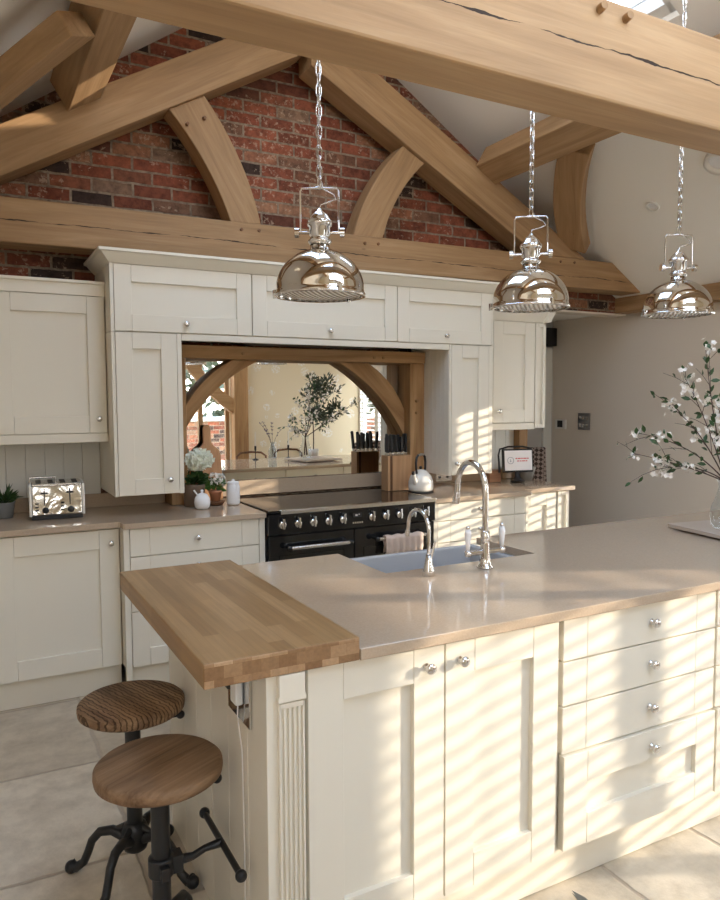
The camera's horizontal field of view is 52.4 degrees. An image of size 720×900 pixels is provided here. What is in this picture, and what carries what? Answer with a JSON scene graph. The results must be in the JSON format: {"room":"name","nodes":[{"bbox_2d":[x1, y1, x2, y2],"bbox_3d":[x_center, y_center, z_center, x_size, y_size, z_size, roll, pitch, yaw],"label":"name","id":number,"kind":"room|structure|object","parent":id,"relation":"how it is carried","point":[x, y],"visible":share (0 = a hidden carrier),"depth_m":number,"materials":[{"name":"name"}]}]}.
{"room":"kitchen","nodes":[
{"label":"kitchen","id":0,"kind":"room"},
{"bbox_2d":[0,28,616,501],"bbox_3d":[-0.408,-0.951,4.896,6.020,4.290,0.140,-2,4,-28],"label":"wall","id":1,"kind":"structure","parent":0,"point":[270,122],"depth_m":4.62,"materials":[{"name":"red brick"}]},
{"bbox_2d":[0,442,100,497],"bbox_3d":[-2.181,0.116,3.923,1.499,0.330,0.012,-2,4,-28],"label":"panelling","id":2,"kind":"structure","parent":1,"relation":"attached to","point":[18,462],"depth_m":4.14,"materials":[{"name":"white paint"}]},
{"bbox_2d":[0,275,108,444],"bbox_3d":[-1.688,-0.471,3.952,0.559,0.858,0.358,-2,4,-28],"label":"upper cabinet","id":3,"kind":"object","parent":1,"relation":"attached to","point":[53,358],"visible":1,"depth_m":3.83,"materials":[{"name":"beige paint"}]},
{"bbox_2d":[100,331,184,496],"bbox_3d":[-1.241,-0.204,4.126,0.369,0.873,0.508,-2,4,-28],"label":"upper cabinet","id":4,"kind":"object","parent":1,"relation":"attached to","point":[143,454],"visible":0.99,"depth_m":3.94,"materials":[{"name":"beige paint"}]},
{"bbox_2d":[95,263,251,336],"bbox_3d":[-1.064,-0.824,4.180,0.776,0.351,0.508,-2,4,-28],"label":"upper cabinet","id":5,"kind":"object","parent":1,"relation":"attached to","point":[138,298],"visible":0.98,"depth_m":3.97,"materials":[{"name":"beige paint"}]},
{"bbox_2d":[84,246,499,293],"bbox_3d":[-0.293,-1.064,4.558,2.629,0.067,0.530,-2,4,-28],"label":"crown molding","id":6,"kind":"structure","parent":5,"relation":"on","point":[101,256],"depth_m":4.08,"materials":[{"name":"beige paint"}]},
{"bbox_2d":[185,360,398,480],"bbox_3d":[-0.402,-0.232,4.856,1.700,0.818,0.016,-2,4,-28],"label":"mirror","id":7,"kind":"object","parent":1,"relation":"attached to","point":[270,419],"visible":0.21,"depth_m":4.82,"materials":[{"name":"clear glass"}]},
{"bbox_2d":[223,472,380,495],"bbox_3d":[-0.407,0.227,4.858,1.556,0.094,0.023,-2,4,-28],"label":"upstand","id":8,"kind":"object","parent":1,"relation":"attached to","point":[307,483],"visible":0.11,"depth_m":4.88,"materials":[{"name":"beige stone"}]},
{"bbox_2d":[251,274,396,341],"bbox_3d":[-0.296,-0.856,4.592,0.965,0.351,0.508,-2,4,-28],"label":"upper cabinet","id":9,"kind":"object","parent":1,"relation":"attached to","point":[373,317],"visible":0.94,"depth_m":4.40,"materials":[{"name":"beige paint"}]},
{"bbox_2d":[243,343,374,349],"bbox_3d":[-0.279,-0.658,4.541,0.850,0.030,0.240,-2,4,-28],"label":"extractor hood","id":10,"kind":"object","parent":9,"relation":"attached to","point":[244,344],"visible":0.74,"depth_m":4.54,"materials":[{"name":"black"}]},
{"bbox_2d":[181,334,448,349],"bbox_3d":[-0.198,-0.649,4.422,1.776,0.035,0.026,-2,4,-28],"label":"pelmet","id":11,"kind":"object","parent":9,"relation":"attached to","point":[184,337],"visible":1,"depth_m":4.35,"materials":[{"name":"beige paint"}]},
{"bbox_2d":[436,474,451,481],"bbox_3d":[0.621,0.202,5.415,0.140,0.060,0.012,-2,4,-28],"label":"wall socket","id":12,"kind":"object","parent":1,"relation":"attached to","point":[439,478],"visible":0.64,"depth_m":5.41,"materials":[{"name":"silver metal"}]},
{"bbox_2d":[396,286,492,345],"bbox_3d":[0.467,-0.887,5.002,0.764,0.351,0.508,-2,4,-28],"label":"upper cabinet","id":13,"kind":"object","parent":1,"relation":"attached to","point":[427,316],"visible":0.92,"depth_m":4.80,"materials":[{"name":"beige paint"}]},
{"bbox_2d":[411,344,492,475],"bbox_3d":[0.646,-0.282,5.139,0.362,0.873,0.508,-2,4,-28],"label":"upper cabinet","id":14,"kind":"object","parent":1,"relation":"attached to","point":[458,380],"visible":0.92,"depth_m":4.96,"materials":[{"name":"beige paint"}]},
{"bbox_2d":[492,430,513,468],"bbox_3d":[0.947,-0.052,5.599,0.585,0.410,0.012,-2,4,-28],"label":"trim","id":15,"kind":"structure","parent":1,"relation":"attached to","point":[500,438],"depth_m":5.67,"materials":[{"name":"white paint"}]},
{"bbox_2d":[514,429,527,448],"bbox_3d":[1.260,0.007,5.739,0.085,2.250,0.068,-2,4,-28],"label":"trim","id":16,"kind":"structure","parent":1,"relation":"attached to","point":[520,436],"depth_m":5.70,"materials":[{"name":"brown wood"}]},
{"bbox_2d":[492,311,555,429],"bbox_3d":[1.065,-0.583,5.419,0.658,0.857,0.379,-2,4,-28],"label":"upper cabinet","id":17,"kind":"object","parent":1,"relation":"attached to","point":[519,339],"visible":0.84,"depth_m":5.32,"materials":[{"name":"beige paint"}]},
{"bbox_2d":[554,310,625,317],"bbox_3d":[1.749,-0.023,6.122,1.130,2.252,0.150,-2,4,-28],"label":"trim","id":18,"kind":"structure","parent":1,"relation":"attached to","point":[566,312],"depth_m":6.12,"materials":[{"name":"beige paint"}]},
{"bbox_2d":[0,663,719,899],"bbox_3d":[0.660,1.359,2.894,6.200,0.050,6.700,-2,4,-28],"label":"floor","id":19,"kind":"structure","parent":0,"point":[50,806],"depth_m":2.54,"materials":[{"name":"tile"}]},
{"bbox_2d":[0,528,121,710],"bbox_3d":[-1.641,0.830,3.915,0.603,0.878,0.620,-2,4,-28],"label":"base cabinet","id":20,"kind":"object","parent":19,"relation":"on","point":[61,631],"visible":0.96,"depth_m":3.68,"materials":[{"name":"beige paint"}]},
{"bbox_2d":[0,493,265,536],"bbox_3d":[-1.679,0.342,3.814,2.261,0.109,0.703,-2,4,-28],"label":"countertop","id":21,"kind":"structure","parent":20,"relation":"on","point":[102,510],"depth_m":3.96,"materials":[{"name":"beige stone"}]},
{"bbox_2d":[0,483,23,518],"bbox_3d":[-1.900,0.270,3.896,0.188,0.180,0.199,0,4,-2],"label":"potted plant","id":22,"kind":"object","parent":21,"relation":"on","point":[7,500],"visible":1,"depth_m":3.87,"materials":[{"name":"green plant"}]},
{"bbox_2d":[28,476,84,519],"bbox_3d":[-1.641,0.249,3.951,0.272,0.213,0.278,-2,4,-24],"label":"toaster","id":23,"kind":"object","parent":21,"relation":"on","point":[55,498],"visible":1,"depth_m":3.85,"materials":[{"name":"silver metal"}]},
{"bbox_2d":[183,483,204,506],"bbox_3d":[-0.975,0.264,4.301,0.132,0.128,0.132,-2,4,-28],"label":"pot","id":24,"kind":"object","parent":21,"relation":"on","point":[189,495],"depth_m":4.25,"materials":[{"name":"brown"}]},
{"bbox_2d":[183,448,214,506],"bbox_3d":[-0.944,0.158,4.288,0.187,0.343,0.182,-2,4,-28],"label":"hydrangea","id":25,"kind":"object","parent":21,"relation":"on","point":[197,460],"visible":0.98,"depth_m":4.25,"materials":[{"name":"white plant"}]},
{"bbox_2d":[193,490,209,509],"bbox_3d":[-0.903,0.280,4.181,0.091,0.114,0.091,0,4,4],"label":"sugar pot","id":26,"kind":"object","parent":21,"relation":"on","point":[202,500],"visible":1,"depth_m":4.15,"materials":[{"name":"white ceramic"}]},
{"bbox_2d":[194,496,209,509],"bbox_3d":[-0.903,0.299,4.183,0.092,0.075,0.092,-2,4,-28],"label":"bowl","id":27,"kind":"object","parent":26,"relation":"attached to","point":[200,502],"depth_m":4.15,"materials":[{"name":"white ceramic"}]},
{"bbox_2d":[199,425,222,499],"bbox_3d":[-0.937,0.080,4.512,0.164,0.466,0.072,-2,4,-28],"label":"serving board","id":28,"kind":"object","parent":21,"relation":"on","point":[216,466],"visible":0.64,"depth_m":4.52,"materials":[{"name":"brown wood"}]},
{"bbox_2d":[205,472,225,505],"bbox_3d":[-0.863,0.228,4.335,0.156,0.194,0.135,-2,4,-28],"label":"flowering plant","id":29,"kind":"object","parent":21,"relation":"on","point":[215,494],"visible":0.99,"depth_m":4.31,"materials":[{"name":"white plant"}]},
{"bbox_2d":[226,479,239,504],"bbox_3d":[-0.756,0.247,4.356,0.080,0.151,0.080,-2,4,-28],"label":"storage jar","id":30,"kind":"object","parent":21,"relation":"on","point":[233,487],"visible":1,"depth_m":4.32,"materials":[{"name":"white ceramic"}]},
{"bbox_2d":[166,345,424,504],"bbox_3d":[-0.364,-0.180,4.767,1.774,0.945,0.176,-2,4,-28],"label":"arch frame","id":31,"kind":"object","parent":21,"relation":"on","point":[405,410],"visible":0.8,"depth_m":4.86,"materials":[{"name":"brown wood"}]},
{"bbox_2d":[65,680,198,899],"bbox_3d":[-0.736,1.084,2.326,0.370,0.584,0.389,-2,4,-28],"label":"bar stool","id":32,"kind":"object","parent":19,"relation":"on","point":[129,707],"visible":0.71,"depth_m":2.31,"materials":[{"name":"brown wood"}]},
{"bbox_2d":[92,734,246,899],"bbox_3d":[-0.534,1.109,1.914,0.374,0.590,0.389,-2,4,-28],"label":"bar stool","id":33,"kind":"object","parent":19,"relation":"on","point":[155,772],"visible":1,"depth_m":1.90,"materials":[{"name":"brown wood"}]},
{"bbox_2d":[119,518,264,681],"bbox_3d":[-1.017,0.808,4.200,0.762,0.877,0.708,-2,4,-28],"label":"drawer unit","id":34,"kind":"object","parent":19,"relation":"on","point":[145,656],"visible":0.39,"depth_m":3.83,"materials":[{"name":"beige paint"}]},
{"bbox_2d":[169,648,305,899],"bbox_3d":[-0.407,0.944,2.208,0.097,0.877,0.997,-2,4,-28],"label":"island end panel","id":35,"kind":"object","parent":19,"relation":"on","point":[274,748],"visible":0.61,"depth_m":1.84,"materials":[{"name":"beige paint"}]},
{"bbox_2d":[225,681,251,899],"bbox_3d":[-0.323,0.956,1.922,0.030,0.775,0.170,-2,4,-28],"label":"power cord","id":36,"kind":"object","parent":35,"relation":"attached to","point":[239,695],"visible":0.56,"depth_m":1.86,"materials":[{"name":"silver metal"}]},
{"bbox_2d":[120,560,358,689],"bbox_3d":[-0.417,0.474,2.183,0.398,0.060,1.019,-2,4,-28],"label":"breakfast bar","id":37,"kind":"object","parent":35,"relation":"on","point":[227,625],"visible":1,"depth_m":1.94,"materials":[{"name":"brown wood"}]},
{"bbox_2d":[240,488,436,561],"bbox_3d":[-0.149,0.759,4.577,1.110,0.917,0.697,-2,4,-28],"label":"range cooker","id":38,"kind":"object","parent":19,"relation":"on","point":[349,523],"visible":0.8,"depth_m":4.31,"materials":[{"name":"black metal"}]},
{"bbox_2d":[240,488,436,514],"bbox_3d":[-0.161,0.312,4.568,1.106,0.024,0.638,-2,4,-28],"label":"cooktop","id":39,"kind":"object","parent":38,"relation":"in","point":[363,500],"depth_m":4.44,"materials":[{"name":"black glass"}]},
{"bbox_2d":[353,512,361,517],"bbox_3d":[-0.015,0.382,4.297,0.060,0.026,0.003,-2,4,-28],"label":"clock","id":40,"kind":"object","parent":38,"relation":"on","point":[355,514],"depth_m":4.30,"materials":[{"name":"black"}]},
{"bbox_2d":[383,531,422,553],"bbox_3d":[0.265,0.565,4.409,0.274,0.133,0.043,-2,4,-28],"label":"tea towel","id":41,"kind":"object","parent":38,"relation":"hanging from","point":[395,543],"visible":0.88,"depth_m":4.39,"materials":[{"name":"beige fabric"}]},
{"bbox_2d":[304,622,558,899],"bbox_3d":[0.124,0.872,2.214,0.825,0.738,0.530,-2,4,-28],"label":"base cabinet","id":42,"kind":"object","parent":19,"relation":"on","point":[431,772],"visible":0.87,"depth_m":1.99,"materials":[{"name":"beige paint"}]},
{"bbox_2d":[380,469,574,502],"bbox_3d":[0.861,0.237,5.178,1.265,0.109,0.703,-2,4,-28],"label":"countertop","id":43,"kind":"structure","parent":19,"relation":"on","point":[470,485],"depth_m":5.15,"materials":[{"name":"beige stone"}]},
{"bbox_2d":[381,454,410,490],"bbox_3d":[0.248,0.153,4.970,0.185,0.237,0.090,-2,4,-28],"label":"knife block","id":44,"kind":"object","parent":43,"relation":"on","point":[395,469],"visible":0.96,"depth_m":4.93,"materials":[{"name":"brown wood"}]},
{"bbox_2d":[385,434,389,455],"bbox_3d":[0.182,-0.036,4.892,0.024,0.148,0.028,-2,4,-28],"label":"kitchen knife","id":45,"kind":"object","parent":44,"relation":"on","point":[386,435],"visible":1,"depth_m":4.88,"materials":[{"name":"black"}]},
{"bbox_2d":[389,434,393,454],"bbox_3d":[0.211,-0.035,4.916,0.022,0.144,0.035,-2,4,-28],"label":"kitchen knife","id":46,"kind":"object","parent":44,"relation":"on","point":[390,435],"visible":1,"depth_m":4.91,"materials":[{"name":"black plastic"}]},
{"bbox_2d":[392,434,395,454],"bbox_3d":[0.234,-0.038,4.985,0.022,0.139,0.035,-2,4,-28],"label":"kitchen knife","id":47,"kind":"object","parent":44,"relation":"on","point":[392,434],"visible":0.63,"depth_m":4.98,"materials":[{"name":"black"}]},
{"bbox_2d":[394,435,397,454],"bbox_3d":[0.243,-0.034,4.932,0.020,0.138,0.033,-2,4,-28],"label":"kitchen knife","id":48,"kind":"object","parent":44,"relation":"on","point":[395,436],"visible":1,"depth_m":4.92,"materials":[{"name":"black plastic"}]},
{"bbox_2d":[397,434,399,453],"bbox_3d":[0.264,-0.039,5.000,0.024,0.139,0.032,-2,4,-28],"label":"kitchen knife","id":49,"kind":"object","parent":44,"relation":"on","point":[398,436],"visible":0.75,"depth_m":4.99,"materials":[{"name":"black"}]},
{"bbox_2d":[399,436,402,454],"bbox_3d":[0.279,-0.029,4.952,0.016,0.125,0.034,-2,4,-28],"label":"kitchen knife","id":50,"kind":"object","parent":44,"relation":"on","point":[400,437],"visible":1,"depth_m":4.94,"materials":[{"name":"black"}]},
{"bbox_2d":[404,433,406,454],"bbox_3d":[0.308,-0.041,4.963,0.017,0.146,0.026,-2,4,-28],"label":"kitchen knife","id":51,"kind":"object","parent":44,"relation":"on","point":[405,434],"visible":1,"depth_m":4.96,"materials":[{"name":"black plastic"}]},
{"bbox_2d":[408,490,433,493],"bbox_3d":[0.406,0.278,4.882,0.176,0.010,0.176,-2,4,-28],"label":"trivet","id":52,"kind":"object","parent":43,"relation":"on","point":[432,491],"visible":0.59,"depth_m":4.81,"materials":[{"name":"black metal"}]},
{"bbox_2d":[408,453,432,491],"bbox_3d":[0.406,0.146,4.868,0.170,0.252,0.180,-1,4,-9],"label":"kettle","id":53,"kind":"object","parent":52,"relation":"on","point":[420,480],"visible":1,"depth_m":4.81,"materials":[{"name":"white metal"}]},
{"bbox_2d":[485,469,500,482],"bbox_3d":[0.986,0.194,5.497,0.110,0.088,0.100,-2,4,-28],"label":"wooden box","id":54,"kind":"object","parent":43,"relation":"on","point":[494,476],"visible":0.63,"depth_m":5.45,"materials":[{"name":"brown wood"}]},
{"bbox_2d":[497,446,532,481],"bbox_3d":[1.167,0.106,5.443,0.268,0.271,0.115,-1,4,-17],"label":"digital display","id":55,"kind":"object","parent":43,"relation":"on","point":[517,461],"visible":1,"depth_m":5.44,"materials":[{"name":"black"}]},
{"bbox_2d":[520,466,535,480],"bbox_3d":[1.274,0.179,5.606,0.150,0.100,0.150,-2,4,-28],"label":"basket","id":56,"kind":"object","parent":43,"relation":"on","point":[526,476],"visible":0.61,"depth_m":5.56,"materials":[{"name":"grey wicker"}]},
{"bbox_2d":[530,447,546,481],"bbox_3d":[1.542,0.531,6.550,0.440,1.086,0.528,-1,4,-8],"label":"dining chair","id":57,"kind":"object","parent":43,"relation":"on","point":[539,453],"visible":0.09,"depth_m":6.73,"materials":[{"name":"fabric"}]},
{"bbox_2d":[432,496,527,547],"bbox_3d":[0.650,0.740,5.096,0.770,0.877,0.708,-2,4,-28],"label":"drawer unit","id":58,"kind":"object","parent":19,"relation":"on","point":[451,521],"visible":0.31,"depth_m":4.76,"materials":[{"name":"beige paint"}]},
{"bbox_2d":[528,490,568,531],"bbox_3d":[1.183,0.717,5.399,0.453,0.877,0.520,-2,4,-28],"label":"base cabinet","id":59,"kind":"object","parent":19,"relation":"on","point":[546,510],"visible":0.23,"depth_m":5.18,"materials":[{"name":"beige paint"}]},
{"bbox_2d":[438,790,719,899],"bbox_3d":[1.009,1.253,3.021,3.138,0.136,0.893,-2,4,-28],"label":"plinth","id":60,"kind":"object","parent":19,"relation":"on","point":[526,880],"visible":0.1,"depth_m":2.38,"materials":[{"name":"beige paint"}]},
{"bbox_2d":[572,891,587,899],"bbox_3d":[0.691,1.366,2.183,0.021,0.026,0.182,-2,4,-21],"label":"trowel","id":61,"kind":"object","parent":19,"relation":"on","point":[577,896],"visible":1,"depth_m":2.24,"materials":[{"name":"grey metal"}]},
{"bbox_2d":[556,591,715,851],"bbox_3d":[0.809,0.845,2.575,0.706,0.738,0.542,-2,4,-28],"label":"drawer unit","id":62,"kind":"object","parent":19,"relation":"on","point":[636,723],"visible":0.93,"depth_m":2.35,"materials":[{"name":"beige paint"}]},
{"bbox_2d":[711,590,719,791],"bbox_3d":[1.450,0.818,2.920,0.744,0.738,0.542,-2,4,-28],"label":"drawer unit","id":63,"kind":"object","parent":19,"relation":"on","point":[716,678],"visible":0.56,"depth_m":2.55,"materials":[{"name":"beige paint"}]},
{"bbox_3d":[0.358,0.963,2.905,0.708,0.460,0.450,-2,4,-28],"label":"sink base","id":64,"kind":"object","parent":19,"relation":"on","visible":0},
{"bbox_2d":[350,544,512,572],"bbox_3d":[0.309,0.590,2.972,0.707,0.276,0.460,-2,4,-28],"label":"sink","id":65,"kind":"object","parent":64,"relation":"on","point":[410,560],"visible":0.09,"depth_m":3.15,"materials":[{"name":"grey ceramic"}]},
{"bbox_3d":[1.460,0.776,3.527,1.830,0.738,0.518,-2,4,-28],"label":"kitchen island","id":66,"kind":"object","parent":19,"relation":"on","visible":0},
{"bbox_2d":[240,510,719,659],"bbox_3d":[1.098,0.427,3.009,3.052,0.030,1.045,-2,4,-28],"label":"island countertop","id":67,"kind":"structure","parent":66,"relation":"on","point":[567,573],"depth_m":2.48,"materials":[{"name":"beige stone"}]},
{"bbox_2d":[405,508,435,576],"bbox_3d":[0.214,0.324,2.635,0.051,0.231,0.174,-2,4,-28],"label":"water tap","id":68,"kind":"object","parent":67,"relation":"on","point":[428,569],"visible":1,"depth_m":2.57,"materials":[{"name":"silver metal"}]},
{"bbox_2d":[453,459,504,569],"bbox_3d":[0.420,0.233,2.757,0.184,0.395,0.225,-2,4,-28],"label":"mixer tap","id":69,"kind":"object","parent":67,"relation":"on","point":[485,550],"visible":1,"depth_m":2.68,"materials":[{"name":"silver metal"}]},
{"bbox_2d":[667,519,719,538],"bbox_3d":[1.740,0.370,3.383,0.451,0.025,0.401,-2,4,-20],"label":"tray","id":70,"kind":"object","parent":67,"relation":"on","point":[706,527],"visible":1,"depth_m":3.40,"materials":[{"name":"beige"}]},
{"bbox_3d":[1.664,0.241,3.328,0.132,0.235,0.132,-2,4,-28],"label":"vase","id":71,"kind":"object","parent":70,"relation":"on","visible":0},
{"bbox_2d":[617,337,719,486],"bbox_3d":[1.757,-0.112,3.528,0.979,0.848,0.759,1,4,19],"label":"blossom branches","id":72,"kind":"object","parent":71,"relation":"in","point":[715,434],"visible":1,"depth_m":3.40,"materials":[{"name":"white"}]},
{"bbox_2d":[0,0,719,297],"bbox_3d":[0.861,-1.929,2.669,6.120,2.142,5.140,-2,4,-28],"label":"ceiling","id":73,"kind":"structure","parent":0,"point":[626,172],"depth_m":4.94,"materials":[{"name":"white paint"}]},
{"bbox_2d":[273,60,365,302],"bbox_3d":[-0.129,-1.380,2.249,0.290,1.801,0.294,-2,4,-28],"label":"pendant light","id":74,"kind":"object","parent":73,"relation":"hanging from","point":[319,273],"visible":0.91,"depth_m":2.24,"materials":[{"name":"silver metal"}]},
{"bbox_2d":[0,38,639,295],"bbox_3d":[-0.260,-1.909,4.621,5.650,1.568,0.210,-2,4,-28],"label":"roof truss","id":75,"kind":"object","parent":73,"relation":"attached to","point":[178,90],"visible":0.93,"depth_m":4.31,"materials":[{"name":"brown wood"}]},
{"bbox_2d":[0,10,93,109],"bbox_3d":[-1.690,-1.466,3.158,1.299,0.616,0.214,2,4,25],"label":"wooden beam","id":76,"kind":"structure","parent":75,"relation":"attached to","point":[62,33],"depth_m":2.91,"materials":[{"name":"brown wood"}]},
{"bbox_2d":[553,144,594,253],"bbox_3d":[1.476,-1.733,5.074,0.264,0.572,1.020,1,4,16],"label":"brace","id":77,"kind":"object","parent":75,"relation":"attached to","point":[572,169],"visible":0.84,"depth_m":5.02,"materials":[{"name":"brown wood"}]},
{"bbox_2d":[68,0,719,155],"bbox_3d":[1.046,-1.746,2.201,5.650,1.568,0.180,-2,4,-28],"label":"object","id":78,"kind":"structure","parent":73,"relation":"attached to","point":[606,64],"depth_m":1.85,"materials":[{"name":"brown wood"}]},
{"bbox_2d":[50,1,136,110],"bbox_3d":[-0.403,-1.758,1.821,0.252,0.240,4.588,-2,4,-28],"label":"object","id":79,"kind":"structure","parent":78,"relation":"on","point":[82,78],"depth_m":3.34,"materials":[{"name":"brown wood"}]},
{"bbox_2d":[476,34,719,183],"bbox_3d":[2.002,-1.857,3.112,0.252,0.240,4.588,-2,4,-28],"label":"purlin","id":80,"kind":"object","parent":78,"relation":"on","point":[555,138],"visible":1,"depth_m":4.62,"materials":[{"name":"brown wood"}]},
{"bbox_2d":[489,111,570,312],"bbox_3d":[0.629,-1.713,2.637,0.290,2.386,0.292,-2,4,-28],"label":"pendant light","id":81,"kind":"object","parent":73,"relation":"hanging from","point":[531,288],"visible":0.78,"depth_m":2.65,"materials":[{"name":"silver metal"}]},
{"bbox_2d":[625,0,675,18],"bbox_3d":[1.140,-2.498,3.630,0.780,0.605,0.450,-2,4,-28],"label":"window","id":82,"kind":"structure","parent":73,"relation":"attached to","point":[660,9],"depth_m":3.72,"materials":[{"name":"white glass"}]},
{"bbox_2d":[645,201,659,211],"bbox_3d":[1.982,-1.650,4.955,0.085,0.060,0.096,-2,4,-28],"label":"recessed light","id":83,"kind":"object","parent":73,"relation":"in","point":[652,206],"visible":1,"depth_m":4.96,"materials":[{"name":"white plastic"}]},
{"bbox_2d":[641,0,714,318],"bbox_3d":[1.343,-1.542,3.032,0.288,1.952,0.293,-2,4,-28],"label":"pendant light","id":84,"kind":"object","parent":73,"relation":"hanging from","point":[679,297],"visible":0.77,"depth_m":3.04,"materials":[{"name":"silver metal"}]},
{"bbox_2d":[703,153,719,175],"bbox_3d":[2.126,-1.700,4.335,0.159,0.118,0.170,-2,4,-28],"label":"smoke detector","id":85,"kind":"object","parent":73,"relation":"attached to","point":[711,164],"visible":0.94,"depth_m":4.37,"materials":[{"name":"white plastic"}]},
{"bbox_2d":[527,322,552,481],"bbox_3d":[1.004,-0.133,6.686,2.300,2.400,0.090,-2,4,-28],"label":"wall","id":86,"kind":"structure","parent":0,"point":[534,435],"depth_m":7.01,"materials":[{"name":"grey paint"}]},
{"bbox_2d":[541,347,551,481],"bbox_3d":[1.795,0.029,7.055,0.100,2.020,0.030,-2,4,-28],"label":"trim","id":87,"kind":"structure","parent":86,"relation":"attached to","point":[545,432],"depth_m":7.02,"materials":[{"name":"white paint"}]},
{"bbox_2d":[546,328,556,346],"bbox_3d":[1.777,-1.071,6.936,0.165,0.170,0.088,-2,4,-28],"label":"box","id":88,"kind":"object","parent":86,"relation":"attached to","point":[551,333],"visible":0.51,"depth_m":6.91,"materials":[{"name":"black"}]},
{"bbox_2d":[551,314,591,321],"bbox_3d":[1.175,-1.208,6.285,2.300,0.060,0.830,-2,4,-28],"label":"ceiling","id":89,"kind":"structure","parent":0,"point":[557,317],"depth_m":6.66,"materials":[{"name":"white paint"}]},
{"bbox_2d":[551,302,719,526],"bbox_3d":[3.276,0.052,4.606,0.120,2.300,6.020,-2,4,-28],"label":"wall","id":90,"kind":"structure","parent":0,"point":[606,368],"depth_m":6.25,"materials":[{"name":"beige paint"}]},
{"bbox_2d":[555,419,566,428],"bbox_3d":[1.913,-0.246,6.970,0.022,0.090,0.140,-2,4,-28],"label":"thermostat","id":91,"kind":"object","parent":90,"relation":"attached to","point":[559,423],"visible":1,"depth_m":6.96,"materials":[{"name":"white plastic"}]},
{"bbox_2d":[578,413,589,429],"bbox_3d":[2.055,-0.262,6.712,0.016,0.155,0.145,-2,4,-28],"label":"light switch","id":92,"kind":"object","parent":90,"relation":"attached to","point":[583,418],"visible":1,"depth_m":6.70,"materials":[{"name":"grey metal"}]},
{"bbox_2d":[615,293,648,313],"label":"wall plate","id":93,"kind":"object","parent":90,"relation":"attached to","point":[629,304],"depth_m":6.05,"materials":[{"name":"brown wood"}]},
{"bbox_2d":[702,282,719,302],"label":"wall plate","id":94,"kind":"object","parent":90,"relation":"attached to","point":[713,288],"depth_m":5.36,"materials":[{"name":"brown wood"}]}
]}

